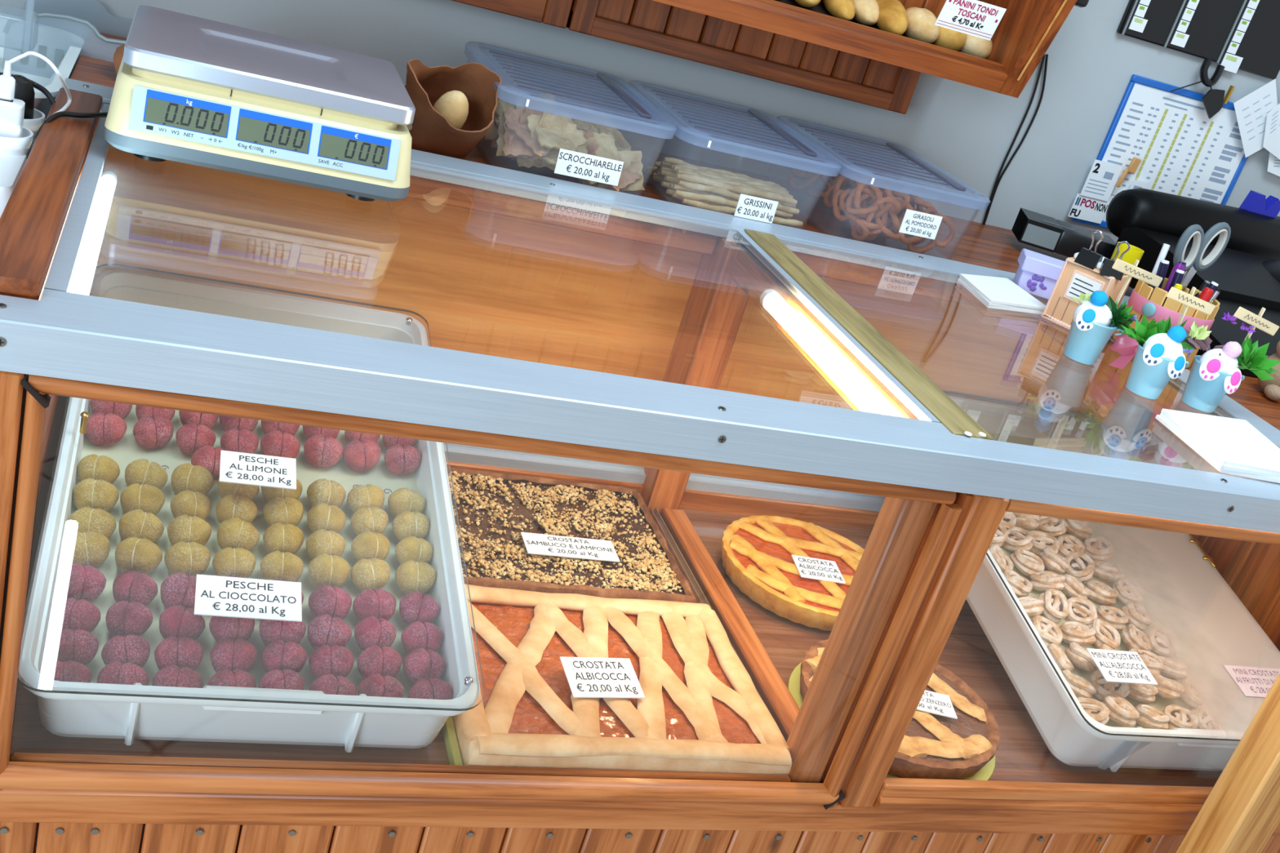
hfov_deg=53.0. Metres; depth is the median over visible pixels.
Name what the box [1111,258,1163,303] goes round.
sign
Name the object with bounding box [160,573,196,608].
pastry
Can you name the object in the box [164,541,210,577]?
pastry
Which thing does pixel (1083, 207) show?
notice
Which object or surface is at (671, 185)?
breadstick
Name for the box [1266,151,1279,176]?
receipt
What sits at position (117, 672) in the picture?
pastry
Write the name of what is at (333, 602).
pastry
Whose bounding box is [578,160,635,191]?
cracker
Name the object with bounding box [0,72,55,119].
plug
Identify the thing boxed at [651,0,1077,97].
shelf
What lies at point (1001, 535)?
tart
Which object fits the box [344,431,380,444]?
pastry
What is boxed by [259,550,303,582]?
pastry
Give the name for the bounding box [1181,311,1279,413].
flower pot
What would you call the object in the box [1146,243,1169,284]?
pen
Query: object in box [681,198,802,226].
breadstick
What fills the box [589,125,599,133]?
cracker
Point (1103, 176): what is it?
note card
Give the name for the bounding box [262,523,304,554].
pastry
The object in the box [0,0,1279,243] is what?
wall
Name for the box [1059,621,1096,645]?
tart
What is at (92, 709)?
tray
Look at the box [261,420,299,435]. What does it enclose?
pastry
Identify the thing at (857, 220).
ring
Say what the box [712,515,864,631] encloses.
tart
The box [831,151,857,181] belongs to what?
handle
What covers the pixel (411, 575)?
pastry
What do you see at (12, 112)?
charger
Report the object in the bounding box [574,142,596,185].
cracker
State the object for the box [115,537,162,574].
pastry
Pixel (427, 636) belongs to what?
pastry
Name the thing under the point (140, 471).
pastry
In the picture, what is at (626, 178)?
cracker
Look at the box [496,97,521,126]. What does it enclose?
cracker
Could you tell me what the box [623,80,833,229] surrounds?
crate
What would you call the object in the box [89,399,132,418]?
pastry
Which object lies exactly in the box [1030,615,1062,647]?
tart
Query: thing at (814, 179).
ring
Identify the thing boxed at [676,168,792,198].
breadstick
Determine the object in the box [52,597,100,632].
pastry
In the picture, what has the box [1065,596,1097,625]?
tart
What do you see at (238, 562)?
pastry
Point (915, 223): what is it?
price card
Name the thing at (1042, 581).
tart
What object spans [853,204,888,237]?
ring
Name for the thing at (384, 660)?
pastry
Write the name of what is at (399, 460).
pastry
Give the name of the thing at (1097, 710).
tart
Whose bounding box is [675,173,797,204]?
breadstick
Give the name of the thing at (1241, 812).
post
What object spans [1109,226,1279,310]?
stationery
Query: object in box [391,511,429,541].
pastry
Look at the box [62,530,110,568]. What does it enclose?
pastry
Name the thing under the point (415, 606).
pastry
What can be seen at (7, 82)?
cable
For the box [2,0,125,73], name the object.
clear plastic bin
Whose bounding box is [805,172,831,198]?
ring
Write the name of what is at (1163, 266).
pen
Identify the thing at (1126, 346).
bow
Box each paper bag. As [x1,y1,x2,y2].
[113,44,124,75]
[404,58,502,158]
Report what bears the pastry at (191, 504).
in the tray at (92, 709)
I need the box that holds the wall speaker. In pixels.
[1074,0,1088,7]
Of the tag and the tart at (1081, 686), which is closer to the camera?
the tart at (1081, 686)
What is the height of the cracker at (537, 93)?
0.069 m
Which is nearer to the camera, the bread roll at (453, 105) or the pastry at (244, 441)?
the pastry at (244, 441)
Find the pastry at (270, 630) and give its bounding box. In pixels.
[258,619,306,645]
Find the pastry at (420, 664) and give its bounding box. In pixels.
[403,648,444,684]
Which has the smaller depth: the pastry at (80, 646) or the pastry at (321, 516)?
the pastry at (80, 646)
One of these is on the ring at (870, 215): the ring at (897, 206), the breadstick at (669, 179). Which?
the ring at (897, 206)
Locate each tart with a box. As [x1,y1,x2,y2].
[441,583,791,775]
[446,466,697,603]
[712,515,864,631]
[787,639,999,780]
[988,544,1013,573]
[989,522,1007,547]
[1000,511,1017,529]
[1002,526,1032,551]
[1003,568,1032,596]
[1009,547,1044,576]
[1013,512,1039,530]
[1017,595,1044,617]
[1029,530,1060,556]
[1030,570,1065,591]
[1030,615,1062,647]
[1035,515,1066,537]
[1038,588,1068,622]
[1039,546,1070,573]
[1047,643,1074,672]
[1057,534,1084,558]
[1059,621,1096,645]
[1062,573,1091,599]
[1062,669,1096,698]
[1063,518,1092,540]
[1064,551,1094,582]
[1064,641,1097,672]
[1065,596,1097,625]
[1076,697,1110,724]
[1083,536,1114,561]
[1086,580,1119,605]
[1088,618,1120,648]
[1089,671,1129,701]
[1093,560,1124,582]
[1097,604,1128,631]
[1098,643,1115,650]
[1101,693,1139,726]
[1111,577,1145,604]
[1120,600,1151,631]
[1120,623,1151,651]
[1127,683,1158,702]
[1128,648,1164,674]
[1134,703,1170,729]
[1145,625,1180,658]
[1151,672,1184,699]
[1158,656,1191,679]
[1162,704,1199,729]
[1180,677,1214,709]
[1191,705,1224,730]
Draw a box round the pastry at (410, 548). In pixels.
[395,536,433,564]
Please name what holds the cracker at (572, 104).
in the crate at (611, 83)
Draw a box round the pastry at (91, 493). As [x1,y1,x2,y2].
[72,478,119,511]
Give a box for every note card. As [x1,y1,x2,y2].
[1080,159,1123,201]
[1128,179,1148,189]
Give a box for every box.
[1011,207,1115,258]
[1013,248,1065,299]
[1040,252,1132,329]
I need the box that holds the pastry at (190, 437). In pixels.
[175,422,215,455]
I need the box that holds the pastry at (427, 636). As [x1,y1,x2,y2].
[400,621,442,653]
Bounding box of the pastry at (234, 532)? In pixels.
[217,517,259,551]
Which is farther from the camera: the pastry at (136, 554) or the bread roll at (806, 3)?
the bread roll at (806, 3)
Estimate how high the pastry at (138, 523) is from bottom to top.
0.043 m
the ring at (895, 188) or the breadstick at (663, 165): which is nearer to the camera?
the breadstick at (663, 165)
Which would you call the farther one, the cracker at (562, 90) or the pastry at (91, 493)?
the cracker at (562, 90)
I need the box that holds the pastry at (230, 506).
[215,493,257,523]
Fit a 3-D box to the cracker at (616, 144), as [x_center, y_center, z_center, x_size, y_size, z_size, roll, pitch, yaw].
[-0.055,-0.414,2.013,0.091,0.089,0.034,25,24,19]
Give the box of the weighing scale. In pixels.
[103,4,415,201]
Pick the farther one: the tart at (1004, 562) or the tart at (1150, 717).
the tart at (1004, 562)
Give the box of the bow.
[1108,333,1138,368]
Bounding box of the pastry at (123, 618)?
[105,600,152,636]
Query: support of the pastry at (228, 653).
in the tray at (92, 709)
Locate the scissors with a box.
[1173,222,1231,291]
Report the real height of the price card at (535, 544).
0.002 m
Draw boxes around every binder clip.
[1074,230,1103,269]
[1099,240,1130,280]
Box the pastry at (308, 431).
[302,425,339,439]
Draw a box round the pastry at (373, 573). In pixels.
[350,557,390,591]
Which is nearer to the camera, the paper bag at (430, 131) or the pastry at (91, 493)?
the pastry at (91, 493)
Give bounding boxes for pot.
[1062,290,1139,364]
[1112,277,1220,368]
[1120,314,1212,399]
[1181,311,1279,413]
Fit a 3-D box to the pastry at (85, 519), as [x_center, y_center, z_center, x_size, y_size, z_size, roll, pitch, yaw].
[-0.613,0.112,1.436,0.050,0.043,0.042,12,23,-11]
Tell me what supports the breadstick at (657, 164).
on the breadstick
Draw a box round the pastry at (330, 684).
[309,673,356,695]
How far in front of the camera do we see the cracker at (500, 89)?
2.04 m
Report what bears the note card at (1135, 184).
attached to the chart
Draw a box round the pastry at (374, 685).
[357,673,404,697]
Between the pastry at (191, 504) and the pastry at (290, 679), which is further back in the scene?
the pastry at (191, 504)
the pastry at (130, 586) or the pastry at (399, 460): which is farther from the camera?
the pastry at (399, 460)
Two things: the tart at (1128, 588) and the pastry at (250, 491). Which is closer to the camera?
the pastry at (250, 491)
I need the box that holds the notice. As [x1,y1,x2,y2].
[1067,193,1110,223]
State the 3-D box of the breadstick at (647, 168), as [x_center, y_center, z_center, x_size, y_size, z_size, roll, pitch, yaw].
[0.105,-0.418,2.183,0.211,0.017,0.014,6,25,-24]
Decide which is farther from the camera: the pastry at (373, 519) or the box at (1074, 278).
the box at (1074, 278)
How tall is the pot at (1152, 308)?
0.102 m
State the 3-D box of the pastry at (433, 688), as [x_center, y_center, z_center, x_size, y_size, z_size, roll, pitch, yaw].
[-0.229,0.296,1.404,0.049,0.043,0.042,7,25,-24]
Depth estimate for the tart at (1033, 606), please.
1.85 m
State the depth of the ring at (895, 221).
2.14 m
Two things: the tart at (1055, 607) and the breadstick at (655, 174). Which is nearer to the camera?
the tart at (1055, 607)
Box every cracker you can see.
[484,119,498,140]
[491,133,517,160]
[492,66,515,87]
[493,97,499,124]
[494,79,524,116]
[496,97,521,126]
[496,116,550,160]
[497,80,537,98]
[497,85,507,95]
[498,62,520,77]
[500,92,528,103]
[502,106,546,157]
[505,120,566,157]
[508,102,542,165]
[511,71,518,80]
[515,75,546,97]
[515,98,526,109]
[516,157,546,168]
[523,71,542,86]
[525,112,571,156]
[526,110,577,171]
[528,91,559,114]
[530,81,547,93]
[534,125,577,151]
[537,155,556,165]
[545,110,586,164]
[551,92,582,111]
[553,93,578,118]
[554,98,571,115]
[560,88,570,99]
[568,98,591,114]
[568,108,576,123]
[569,105,580,115]
[573,118,599,131]
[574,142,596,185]
[577,103,597,120]
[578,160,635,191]
[579,129,620,177]
[581,129,593,181]
[582,142,600,186]
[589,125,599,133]
[591,111,631,149]
[591,150,642,191]
[596,150,644,191]
[606,132,621,151]
[620,147,631,151]
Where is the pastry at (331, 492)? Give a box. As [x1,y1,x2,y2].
[306,478,346,507]
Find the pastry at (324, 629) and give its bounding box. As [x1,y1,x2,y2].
[307,614,351,649]
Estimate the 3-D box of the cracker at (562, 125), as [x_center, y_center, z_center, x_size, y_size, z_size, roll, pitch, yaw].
[-0.133,-0.428,1.928,0.076,0.085,0.024,4,26,-29]
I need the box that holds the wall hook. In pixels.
[1170,57,1225,92]
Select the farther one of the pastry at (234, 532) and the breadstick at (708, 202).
the breadstick at (708, 202)
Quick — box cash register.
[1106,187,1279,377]
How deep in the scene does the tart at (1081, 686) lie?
1.75 m
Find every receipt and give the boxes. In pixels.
[1233,79,1277,157]
[1262,103,1279,159]
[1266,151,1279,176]
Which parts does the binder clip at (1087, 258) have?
wire handle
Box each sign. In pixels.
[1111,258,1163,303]
[1166,286,1215,325]
[1233,306,1279,341]
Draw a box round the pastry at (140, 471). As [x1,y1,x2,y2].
[124,458,168,489]
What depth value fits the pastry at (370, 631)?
1.43 m
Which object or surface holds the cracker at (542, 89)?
in the crate at (611, 83)
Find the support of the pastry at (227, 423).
in the tray at (92, 709)
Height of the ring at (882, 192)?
0.044 m
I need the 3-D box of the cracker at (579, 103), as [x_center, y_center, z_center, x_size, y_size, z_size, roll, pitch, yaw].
[-0.109,-0.504,2.137,0.072,0.084,0.035,6,26,-26]
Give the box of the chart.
[1071,74,1248,228]
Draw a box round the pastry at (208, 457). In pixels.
[191,445,225,479]
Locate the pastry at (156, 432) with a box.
[133,416,173,448]
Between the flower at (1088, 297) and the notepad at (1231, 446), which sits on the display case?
the notepad at (1231, 446)
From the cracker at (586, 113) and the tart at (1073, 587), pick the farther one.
the cracker at (586, 113)
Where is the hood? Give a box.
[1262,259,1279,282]
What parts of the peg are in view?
leg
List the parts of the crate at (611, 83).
lid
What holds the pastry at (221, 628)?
in the tray at (92, 709)
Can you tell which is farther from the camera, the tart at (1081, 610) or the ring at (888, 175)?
the ring at (888, 175)
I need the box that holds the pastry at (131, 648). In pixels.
[101,634,150,667]
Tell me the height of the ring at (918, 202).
0.045 m
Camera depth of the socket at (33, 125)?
1.48 m
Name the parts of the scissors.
handle, blade, handle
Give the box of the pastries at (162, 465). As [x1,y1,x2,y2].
[161,465,391,493]
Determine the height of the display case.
1.036 m
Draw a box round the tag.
[1201,84,1235,118]
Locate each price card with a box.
[194,574,302,622]
[219,450,296,489]
[520,532,620,562]
[554,148,623,186]
[560,657,644,697]
[733,193,778,223]
[791,555,845,583]
[898,208,942,239]
[915,689,957,719]
[934,0,1006,40]
[1086,648,1157,684]
[1222,664,1279,697]
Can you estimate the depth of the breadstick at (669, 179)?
2.06 m
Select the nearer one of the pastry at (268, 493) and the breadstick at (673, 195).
the pastry at (268, 493)
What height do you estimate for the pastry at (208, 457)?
0.043 m
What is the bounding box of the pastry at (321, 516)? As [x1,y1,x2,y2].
[306,502,346,533]
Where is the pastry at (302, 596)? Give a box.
[273,579,303,604]
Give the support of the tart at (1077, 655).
in the tray at (1185, 593)
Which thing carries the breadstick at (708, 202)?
in the crate at (777, 129)
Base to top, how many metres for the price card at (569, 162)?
0.037 m
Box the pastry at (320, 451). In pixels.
[303,434,343,467]
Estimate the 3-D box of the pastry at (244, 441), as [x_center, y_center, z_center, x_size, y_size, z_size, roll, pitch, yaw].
[-0.506,0.022,1.622,0.047,0.041,0.039,11,24,-15]
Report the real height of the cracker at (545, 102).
0.096 m
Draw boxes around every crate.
[464,42,676,191]
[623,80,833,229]
[768,115,990,259]
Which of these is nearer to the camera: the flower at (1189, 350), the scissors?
the flower at (1189, 350)
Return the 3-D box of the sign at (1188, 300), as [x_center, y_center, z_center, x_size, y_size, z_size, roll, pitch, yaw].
[0.721,-0.138,1.720,0.085,0.105,0.008,8,25,-21]
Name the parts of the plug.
cord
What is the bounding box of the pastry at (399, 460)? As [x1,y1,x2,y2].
[383,444,421,475]
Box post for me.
[1175,672,1279,852]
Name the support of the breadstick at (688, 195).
in the crate at (777, 129)
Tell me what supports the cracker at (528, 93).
in the crate at (611, 83)
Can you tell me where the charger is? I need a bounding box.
[0,98,25,137]
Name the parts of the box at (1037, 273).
lid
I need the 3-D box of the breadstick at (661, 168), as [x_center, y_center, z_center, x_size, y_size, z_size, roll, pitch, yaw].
[0.132,-0.403,2.118,0.211,0.016,0.015,8,25,-20]
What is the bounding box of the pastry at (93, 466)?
[77,453,119,484]
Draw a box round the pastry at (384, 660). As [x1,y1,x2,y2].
[356,644,401,679]
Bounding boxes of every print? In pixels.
[1026,274,1046,291]
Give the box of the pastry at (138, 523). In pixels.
[118,509,164,542]
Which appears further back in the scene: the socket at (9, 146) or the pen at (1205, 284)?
the pen at (1205, 284)
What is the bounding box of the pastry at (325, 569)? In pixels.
[307,553,351,587]
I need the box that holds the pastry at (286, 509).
[262,496,303,526]
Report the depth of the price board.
2.55 m
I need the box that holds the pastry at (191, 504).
[169,489,211,519]
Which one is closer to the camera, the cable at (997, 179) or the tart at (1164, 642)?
the tart at (1164, 642)
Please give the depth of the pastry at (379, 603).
1.47 m
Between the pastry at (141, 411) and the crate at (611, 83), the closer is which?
the pastry at (141, 411)
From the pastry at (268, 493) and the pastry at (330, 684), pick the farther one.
the pastry at (268, 493)
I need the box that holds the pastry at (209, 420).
[178,410,218,429]
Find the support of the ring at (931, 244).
in the crate at (895, 147)
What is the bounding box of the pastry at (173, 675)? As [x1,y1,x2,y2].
[151,664,203,688]
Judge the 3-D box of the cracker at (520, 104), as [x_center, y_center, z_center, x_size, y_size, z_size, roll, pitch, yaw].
[-0.167,-0.457,1.955,0.066,0.074,0.049,5,26,-26]
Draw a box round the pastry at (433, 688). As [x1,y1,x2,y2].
[408,677,453,699]
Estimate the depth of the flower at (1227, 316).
1.73 m
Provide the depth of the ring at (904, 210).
2.19 m
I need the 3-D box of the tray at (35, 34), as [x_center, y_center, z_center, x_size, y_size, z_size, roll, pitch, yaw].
[-0.968,-0.496,1.693,0.407,0.058,0.394,8,25,-21]
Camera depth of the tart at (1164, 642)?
1.91 m
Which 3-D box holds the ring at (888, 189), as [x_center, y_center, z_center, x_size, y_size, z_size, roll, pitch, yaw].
[0.412,-0.385,2.164,0.034,0.060,0.052,20,23,7]
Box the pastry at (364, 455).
[342,439,381,471]
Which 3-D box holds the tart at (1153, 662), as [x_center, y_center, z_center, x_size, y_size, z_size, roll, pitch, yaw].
[0.731,0.343,1.861,0.048,0.029,0.051,0,28,-35]
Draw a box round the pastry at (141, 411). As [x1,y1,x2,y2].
[135,404,175,421]
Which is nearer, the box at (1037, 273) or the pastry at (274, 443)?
the pastry at (274, 443)
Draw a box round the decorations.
[1124,307,1279,431]
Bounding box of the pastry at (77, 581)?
[56,563,106,601]
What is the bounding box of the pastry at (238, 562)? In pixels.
[212,546,256,577]
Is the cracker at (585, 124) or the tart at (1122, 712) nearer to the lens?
the tart at (1122, 712)
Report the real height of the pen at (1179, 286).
0.111 m
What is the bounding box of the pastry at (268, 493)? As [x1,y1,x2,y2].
[261,479,302,502]
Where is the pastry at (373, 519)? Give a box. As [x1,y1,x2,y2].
[350,506,388,535]
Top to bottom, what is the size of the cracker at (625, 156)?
0.069 m
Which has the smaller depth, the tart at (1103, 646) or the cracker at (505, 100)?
the tart at (1103, 646)
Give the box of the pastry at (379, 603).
[352,588,396,622]
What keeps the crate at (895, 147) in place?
on the display case
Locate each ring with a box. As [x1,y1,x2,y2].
[787,168,821,191]
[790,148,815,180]
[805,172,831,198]
[822,174,848,208]
[830,179,855,211]
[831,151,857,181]
[831,167,864,190]
[831,189,862,222]
[839,188,851,220]
[840,173,858,199]
[844,186,879,215]
[844,207,869,241]
[851,190,875,208]
[851,218,882,240]
[853,178,882,217]
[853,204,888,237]
[854,174,883,197]
[860,177,883,208]
[862,190,894,219]
[865,195,901,213]
[865,200,887,235]
[866,199,888,227]
[867,165,892,197]
[868,191,893,205]
[874,172,892,179]
[875,213,901,240]
[877,168,903,191]
[881,179,893,213]
[882,213,905,239]
[883,190,910,219]
[888,197,913,232]
[891,177,906,187]
[893,186,906,199]
[896,207,918,217]
[897,217,923,244]
[904,186,925,213]
[904,233,926,245]
[907,233,937,253]
[911,195,937,214]
[911,207,933,236]
[929,213,956,247]
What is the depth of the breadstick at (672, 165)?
2.11 m
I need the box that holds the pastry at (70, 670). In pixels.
[40,660,92,682]
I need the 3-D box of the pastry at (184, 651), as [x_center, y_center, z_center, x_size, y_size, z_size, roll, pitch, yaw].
[-0.480,0.239,1.337,0.048,0.043,0.042,10,24,-16]
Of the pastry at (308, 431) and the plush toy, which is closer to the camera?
the pastry at (308, 431)
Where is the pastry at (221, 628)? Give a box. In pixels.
[208,616,254,642]
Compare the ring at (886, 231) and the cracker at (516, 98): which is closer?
the cracker at (516, 98)
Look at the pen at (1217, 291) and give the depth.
1.93 m
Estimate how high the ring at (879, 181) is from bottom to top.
0.063 m
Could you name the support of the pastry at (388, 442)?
in the tray at (92, 709)
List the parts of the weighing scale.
display panel, platter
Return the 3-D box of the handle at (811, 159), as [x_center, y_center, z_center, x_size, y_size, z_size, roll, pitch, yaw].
[0.297,-0.471,2.309,0.028,0.059,0.052,-4,31,-40]
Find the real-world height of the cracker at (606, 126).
0.088 m
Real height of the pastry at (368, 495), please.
0.042 m
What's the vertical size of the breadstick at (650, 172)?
0.015 m
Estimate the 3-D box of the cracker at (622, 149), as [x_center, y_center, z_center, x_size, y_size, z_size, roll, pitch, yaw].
[-0.051,-0.418,2.027,0.080,0.050,0.056,9,24,-18]
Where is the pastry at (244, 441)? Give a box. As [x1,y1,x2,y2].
[220,428,258,453]
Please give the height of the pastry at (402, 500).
0.042 m
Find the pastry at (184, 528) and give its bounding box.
[167,514,211,546]
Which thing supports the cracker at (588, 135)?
in the crate at (611, 83)
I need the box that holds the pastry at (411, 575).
[395,560,435,594]
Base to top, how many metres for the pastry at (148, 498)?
0.043 m
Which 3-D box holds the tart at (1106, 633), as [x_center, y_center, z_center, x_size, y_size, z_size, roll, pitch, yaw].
[0.679,0.307,1.883,0.051,0.035,0.048,25,24,18]
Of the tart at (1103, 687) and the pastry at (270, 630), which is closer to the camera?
the pastry at (270, 630)
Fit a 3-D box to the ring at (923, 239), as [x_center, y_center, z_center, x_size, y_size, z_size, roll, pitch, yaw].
[0.470,-0.333,2.183,0.051,0.062,0.032,11,24,-15]
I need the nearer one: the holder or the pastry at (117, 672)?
the pastry at (117, 672)
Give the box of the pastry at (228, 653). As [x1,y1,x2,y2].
[209,637,257,672]
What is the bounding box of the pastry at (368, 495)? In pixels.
[346,484,384,513]
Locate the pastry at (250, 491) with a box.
[217,476,259,500]
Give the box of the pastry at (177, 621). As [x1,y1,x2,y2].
[159,604,205,639]
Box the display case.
[0,28,1279,852]
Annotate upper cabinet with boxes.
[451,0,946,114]
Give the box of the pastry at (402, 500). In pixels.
[387,487,425,517]
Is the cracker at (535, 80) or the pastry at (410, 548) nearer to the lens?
the pastry at (410, 548)
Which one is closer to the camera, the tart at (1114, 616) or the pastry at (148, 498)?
the pastry at (148, 498)
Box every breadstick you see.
[645,165,657,171]
[648,170,657,176]
[652,172,661,177]
[652,176,667,183]
[653,161,764,181]
[659,166,675,171]
[660,163,671,168]
[660,170,676,177]
[661,181,675,190]
[663,156,779,185]
[664,175,678,183]
[666,188,675,195]
[669,183,678,189]
[671,164,786,190]
[671,191,790,218]
[672,165,789,193]
[672,184,791,217]
[674,190,792,217]
[675,168,793,198]
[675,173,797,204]
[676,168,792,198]
[676,179,795,208]
[676,195,791,219]
[678,179,799,213]
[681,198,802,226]
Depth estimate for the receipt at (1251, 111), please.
2.66 m
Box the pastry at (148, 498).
[120,483,164,515]
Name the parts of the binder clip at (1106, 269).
wire handle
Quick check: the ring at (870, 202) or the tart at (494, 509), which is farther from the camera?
the ring at (870, 202)
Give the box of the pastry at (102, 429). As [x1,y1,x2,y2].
[85,412,127,445]
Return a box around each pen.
[1138,283,1155,321]
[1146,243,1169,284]
[1155,259,1169,288]
[1155,261,1186,322]
[1162,269,1184,306]
[1173,284,1182,290]
[1192,287,1213,316]
[1194,280,1210,297]
[1207,281,1218,292]
[1208,288,1220,302]
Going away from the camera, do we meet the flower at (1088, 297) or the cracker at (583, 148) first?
the flower at (1088, 297)
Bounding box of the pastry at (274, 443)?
[260,430,300,458]
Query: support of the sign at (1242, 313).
in the flower pot at (1216, 373)
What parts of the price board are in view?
rail, rail, rail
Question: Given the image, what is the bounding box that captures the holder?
[1239,190,1279,217]
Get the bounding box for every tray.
[0,15,84,109]
[17,263,484,752]
[942,391,1279,772]
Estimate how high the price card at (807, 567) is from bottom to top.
0.005 m
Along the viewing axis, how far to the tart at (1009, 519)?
2.03 m
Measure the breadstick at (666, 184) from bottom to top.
0.014 m
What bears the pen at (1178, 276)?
in the pot at (1152, 308)
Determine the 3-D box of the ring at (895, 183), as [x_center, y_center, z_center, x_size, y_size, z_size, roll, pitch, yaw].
[0.457,-0.432,2.329,0.041,0.044,0.060,14,23,-7]
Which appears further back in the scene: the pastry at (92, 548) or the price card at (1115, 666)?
the price card at (1115, 666)
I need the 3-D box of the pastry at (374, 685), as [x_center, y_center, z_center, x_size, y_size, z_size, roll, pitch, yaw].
[-0.279,0.288,1.385,0.050,0.043,0.042,7,25,-23]
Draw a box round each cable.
[0,51,71,119]
[26,111,107,159]
[982,53,1048,225]
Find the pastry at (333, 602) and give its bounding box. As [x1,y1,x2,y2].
[308,585,351,619]
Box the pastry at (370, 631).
[354,616,396,650]
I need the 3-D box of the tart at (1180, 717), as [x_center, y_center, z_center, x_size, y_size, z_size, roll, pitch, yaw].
[0.749,0.409,1.787,0.050,0.030,0.048,6,26,-25]
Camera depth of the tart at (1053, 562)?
1.97 m
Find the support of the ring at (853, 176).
in the crate at (895, 147)
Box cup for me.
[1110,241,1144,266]
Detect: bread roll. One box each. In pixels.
[433,90,468,128]
[794,0,821,7]
[822,0,855,21]
[852,0,879,25]
[875,0,907,35]
[903,7,939,43]
[931,26,967,51]
[958,34,992,58]
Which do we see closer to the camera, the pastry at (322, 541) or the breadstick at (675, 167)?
the pastry at (322, 541)
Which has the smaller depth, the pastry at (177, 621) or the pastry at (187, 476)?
the pastry at (177, 621)
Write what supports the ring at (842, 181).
in the crate at (895, 147)
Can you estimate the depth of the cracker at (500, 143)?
1.92 m
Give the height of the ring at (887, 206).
0.051 m
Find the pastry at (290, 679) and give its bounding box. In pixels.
[257,668,304,689]
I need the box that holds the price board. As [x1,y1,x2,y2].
[1116,0,1279,79]
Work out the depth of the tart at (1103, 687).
1.77 m
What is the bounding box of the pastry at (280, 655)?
[261,640,306,672]
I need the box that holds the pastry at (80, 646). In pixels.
[48,628,98,665]
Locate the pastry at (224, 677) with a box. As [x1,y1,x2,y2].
[207,668,256,687]
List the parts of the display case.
moulding, panel, sliding panel, rail, moulding, moulding, sill, post, sill, post, moulding, post, post, sliding panel, moulding, rail, moulding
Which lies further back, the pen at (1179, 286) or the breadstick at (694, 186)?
the breadstick at (694, 186)
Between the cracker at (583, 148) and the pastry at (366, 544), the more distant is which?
the cracker at (583, 148)
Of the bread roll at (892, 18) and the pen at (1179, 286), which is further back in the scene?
the bread roll at (892, 18)
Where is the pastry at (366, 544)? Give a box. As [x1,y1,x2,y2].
[351,531,390,560]
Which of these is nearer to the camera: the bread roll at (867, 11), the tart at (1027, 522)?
the tart at (1027, 522)
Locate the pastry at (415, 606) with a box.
[399,591,439,624]
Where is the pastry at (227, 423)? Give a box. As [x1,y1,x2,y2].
[218,415,257,431]
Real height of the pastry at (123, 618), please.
0.041 m
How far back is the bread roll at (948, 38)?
2.22 m
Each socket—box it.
[0,126,33,155]
[22,108,44,139]
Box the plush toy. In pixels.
[1257,340,1279,400]
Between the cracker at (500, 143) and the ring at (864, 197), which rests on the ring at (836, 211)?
the ring at (864, 197)
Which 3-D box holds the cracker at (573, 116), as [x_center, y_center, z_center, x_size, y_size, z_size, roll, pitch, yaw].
[-0.138,-0.474,2.020,0.079,0.057,0.048,8,25,-21]
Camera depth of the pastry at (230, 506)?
1.51 m
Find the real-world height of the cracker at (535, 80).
0.063 m
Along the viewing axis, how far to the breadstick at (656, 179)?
2.11 m
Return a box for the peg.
[1115,156,1141,187]
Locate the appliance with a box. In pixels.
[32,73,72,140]
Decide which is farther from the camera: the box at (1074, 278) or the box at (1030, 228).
the box at (1030, 228)
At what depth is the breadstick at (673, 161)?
2.11 m
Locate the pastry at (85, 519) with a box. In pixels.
[68,506,116,538]
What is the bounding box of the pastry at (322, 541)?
[306,528,345,559]
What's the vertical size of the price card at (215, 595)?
0.013 m
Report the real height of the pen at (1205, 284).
0.115 m
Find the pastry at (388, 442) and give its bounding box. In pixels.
[382,435,417,449]
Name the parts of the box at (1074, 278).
label frame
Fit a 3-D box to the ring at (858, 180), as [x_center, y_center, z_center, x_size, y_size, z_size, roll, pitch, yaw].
[0.397,-0.405,2.208,0.059,0.048,0.043,8,25,-20]
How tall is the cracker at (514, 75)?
0.079 m
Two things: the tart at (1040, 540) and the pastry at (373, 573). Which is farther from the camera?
the tart at (1040, 540)
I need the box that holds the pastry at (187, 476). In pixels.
[170,462,213,494]
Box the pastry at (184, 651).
[154,635,204,671]
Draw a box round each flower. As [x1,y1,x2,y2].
[1070,292,1092,304]
[1125,312,1139,321]
[1182,347,1193,356]
[1189,320,1212,340]
[1221,311,1237,324]
[1240,322,1255,333]
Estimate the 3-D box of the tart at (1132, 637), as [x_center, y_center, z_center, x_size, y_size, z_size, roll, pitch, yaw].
[0.735,0.316,1.899,0.049,0.038,0.048,8,25,-20]
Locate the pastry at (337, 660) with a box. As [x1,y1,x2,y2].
[308,644,354,679]
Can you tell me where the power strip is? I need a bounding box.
[0,108,44,217]
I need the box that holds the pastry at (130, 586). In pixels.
[112,570,157,605]
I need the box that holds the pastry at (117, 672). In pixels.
[97,661,149,685]
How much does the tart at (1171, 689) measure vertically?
0.035 m
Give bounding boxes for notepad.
[957,273,1045,314]
[1155,408,1279,483]
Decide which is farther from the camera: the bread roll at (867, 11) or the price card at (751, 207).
the bread roll at (867, 11)

